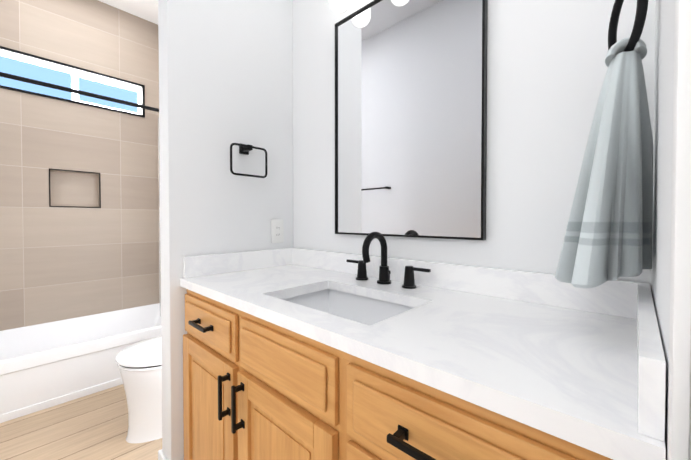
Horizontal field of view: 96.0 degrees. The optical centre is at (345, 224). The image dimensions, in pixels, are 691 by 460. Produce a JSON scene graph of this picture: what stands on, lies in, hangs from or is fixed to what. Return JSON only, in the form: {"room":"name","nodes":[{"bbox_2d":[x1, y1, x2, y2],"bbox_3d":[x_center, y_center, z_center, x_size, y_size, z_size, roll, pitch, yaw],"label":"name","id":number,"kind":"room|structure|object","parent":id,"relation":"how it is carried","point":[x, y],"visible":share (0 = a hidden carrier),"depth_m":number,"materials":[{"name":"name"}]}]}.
{"room":"bathroom","nodes":[
{"label":"bathroom","id":0,"kind":"room"},
{"bbox_2d":[0,0,160,330],"bbox_3d":[-2.318,-0.394,2.456,0.160,2.950,1.530,1,1,43],"label":"wall","id":1,"kind":"structure","parent":0,"point":[79,210],"depth_m":2.52,"materials":[{"name":"tile"}]},
{"bbox_2d":[0,51,140,114],"bbox_3d":[-2.222,-1.121,2.553,0.071,0.258,0.918,1,1,43],"label":"window","id":2,"kind":"structure","parent":1,"relation":"in","point":[32,69],"depth_m":2.52,"materials":[{"name":"glass"}]},
{"bbox_2d":[0,384,161,459],"bbox_3d":[-0.777,1.134,1.039,4.380,0.060,1.830,1,1,43],"label":"floor","id":3,"kind":"structure","parent":0,"point":[93,426],"depth_m":1.63,"materials":[{"name":"brown wood"}]},
{"bbox_2d":[0,303,160,422],"bbox_3d":[-1.984,0.916,2.165,0.769,0.339,1.524,1,1,43],"label":"bathtub","id":4,"kind":"object","parent":3,"relation":"on","point":[47,365],"visible":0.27,"depth_m":2.02,"materials":[{"name":"white ceramic"}]},
{"bbox_2d":[116,336,161,442],"bbox_3d":[-0.920,0.686,1.771,0.404,0.812,0.630,1,1,43],"label":"toilet","id":5,"kind":"object","parent":3,"relation":"on","point":[139,364],"visible":0.33,"depth_m":1.56,"materials":[{"name":"white ceramic"}]},
{"bbox_2d":[180,284,643,459],"bbox_3d":[0.014,0.673,0.944,1.302,0.864,0.570,1,1,43],"label":"bathroom vanity","id":6,"kind":"object","parent":3,"relation":"on","point":[298,354],"depth_m":0.66,"materials":[{"name":"brown wood"}]},
{"bbox_2d":[180,264,665,459],"bbox_3d":[0.024,0.225,0.948,1.302,0.030,0.542,1,1,43],"label":"countertop","id":7,"kind":"structure","parent":6,"relation":"on","point":[573,369],"depth_m":0.57,"materials":[{"name":"white stone"}]},
{"bbox_2d":[280,284,415,323],"bbox_3d":[-0.005,0.304,0.906,0.466,0.150,0.326,1,1,43],"label":"sink","id":8,"kind":"object","parent":7,"relation":"in","point":[368,307],"depth_m":1.07,"materials":[{"name":"white ceramic"}]},
{"bbox_2d":[346,232,430,288],"bbox_3d":[0.110,0.116,1.070,0.354,0.184,0.152,1,1,43],"label":"faucet","id":9,"kind":"object","parent":7,"relation":"on","point":[385,273],"visible":1,"depth_m":1.08,"materials":[{"name":"black metal"}]},
{"bbox_2d":[98,0,157,24],"bbox_3d":[-0.777,-1.876,0.991,4.380,0.060,1.830,1,1,43],"label":"ceiling","id":10,"kind":"structure","parent":0,"point":[147,10],"depth_m":2.68,"materials":[{"name":"white paint"}]},
{"bbox_2d":[158,0,292,459],"bbox_3d":[-0.503,-0.378,1.408,0.105,2.950,0.580,1,1,43],"label":"wall","id":11,"kind":"structure","parent":0,"point":[225,74],"depth_m":1.29,"materials":[{"name":"white paint"}]},
{"bbox_2d":[0,72,158,111],"bbox_3d":[-1.704,-0.820,1.875,0.064,0.064,1.523,1,1,43],"label":"curtain rod","id":12,"kind":"object","parent":11,"relation":"attached to","point":[37,82],"visible":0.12,"depth_m":1.91,"materials":[{"name":"black metal"}]},
{"bbox_2d":[158,120,160,315],"bbox_3d":[-1.290,-0.082,2.351,0.080,1.530,0.215,1,1,43],"label":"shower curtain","id":13,"kind":"object","parent":12,"relation":"hanging from","point":[159,211],"visible":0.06,"depth_m":2.30,"materials":[{"name":"white fabric"}]},
{"bbox_2d":[158,449,183,459],"bbox_3d":[-0.507,1.002,1.426,0.129,0.190,0.591,1,1,43],"label":"baseboard","id":14,"kind":"structure","parent":11,"relation":"attached to","point":[161,456],"depth_m":1.23,"materials":[{"name":"white"}]},
{"bbox_2d":[183,248,291,275],"bbox_3d":[-0.447,0.163,1.382,0.020,0.082,0.510,1,1,43],"label":"backsplash","id":15,"kind":"structure","parent":11,"relation":"attached to","point":[206,265],"depth_m":1.33,"materials":[{"name":"white stone"}]},
{"bbox_2d":[230,143,266,177],"bbox_3d":[-0.432,-0.282,1.364,0.058,0.148,0.178,1,1,43],"label":"towel ring","id":16,"kind":"object","parent":11,"relation":"attached to","point":[245,149],"visible":1,"depth_m":1.36,"materials":[{"name":"black metal"}]},
{"bbox_2d":[271,220,283,242],"bbox_3d":[-0.331,0.033,1.514,0.007,0.114,0.070,1,1,43],"label":"electrical outlet plate","id":17,"kind":"object","parent":11,"relation":"attached to","point":[277,231],"visible":1,"depth_m":1.51,"materials":[{"name":"white plastic"}]},
{"bbox_2d":[293,0,654,287],"bbox_3d":[-0.203,-0.381,1.628,4.380,2.950,0.150,1,1,43],"label":"wall","id":18,"kind":"structure","parent":0,"point":[547,67],"depth_m":0.88,"materials":[{"name":"white paint"}]},
{"bbox_2d":[335,0,487,239],"bbox_3d":[0.189,-0.406,1.137,0.623,0.900,0.024,1,1,43],"label":"mirror","id":19,"kind":"object","parent":18,"relation":"attached to","point":[410,118],"visible":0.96,"depth_m":1.09,"materials":[{"name":"clear glass"}]},
{"bbox_2d":[292,248,649,319],"bbox_3d":[0.202,0.166,1.137,1.302,0.082,0.020,1,1,43],"label":"backsplash","id":20,"kind":"structure","parent":18,"relation":"attached to","point":[617,297],"depth_m":0.90,"materials":[{"name":"white stone"}]},
{"bbox_2d":[651,0,674,459],"bbox_3d":[0.220,-0.356,0.082,0.150,2.950,1.530,1,1,43],"label":"wall","id":21,"kind":"structure","parent":0,"point":[663,128],"depth_m":0.41,"materials":[{"name":"white paint"}]},
{"bbox_2d":[555,0,652,287],"bbox_3d":[0.512,-0.181,0.617,0.147,0.602,0.273,1,1,43],"label":"towel","id":22,"kind":"object","parent":21,"relation":"attached to","point":[608,234],"visible":1,"depth_m":0.56,"materials":[{"name":"grey fabric"}]},
{"bbox_2d":[632,284,665,443],"bbox_3d":[0.489,0.177,0.506,0.020,0.082,0.510,1,1,43],"label":"backsplash","id":23,"kind":"structure","parent":21,"relation":"attached to","point":[648,418],"depth_m":0.33,"materials":[{"name":"white stone"}]},
{"bbox_2d":[667,0,690,459],"bbox_3d":[0.051,0.067,-0.089,0.154,2.110,0.820,1,1,43],"label":"door frame","id":24,"kind":"structure","parent":21,"relation":"attached to","point":[679,419],"depth_m":0.24,"materials":[{"name":"white paint"}]}
]}

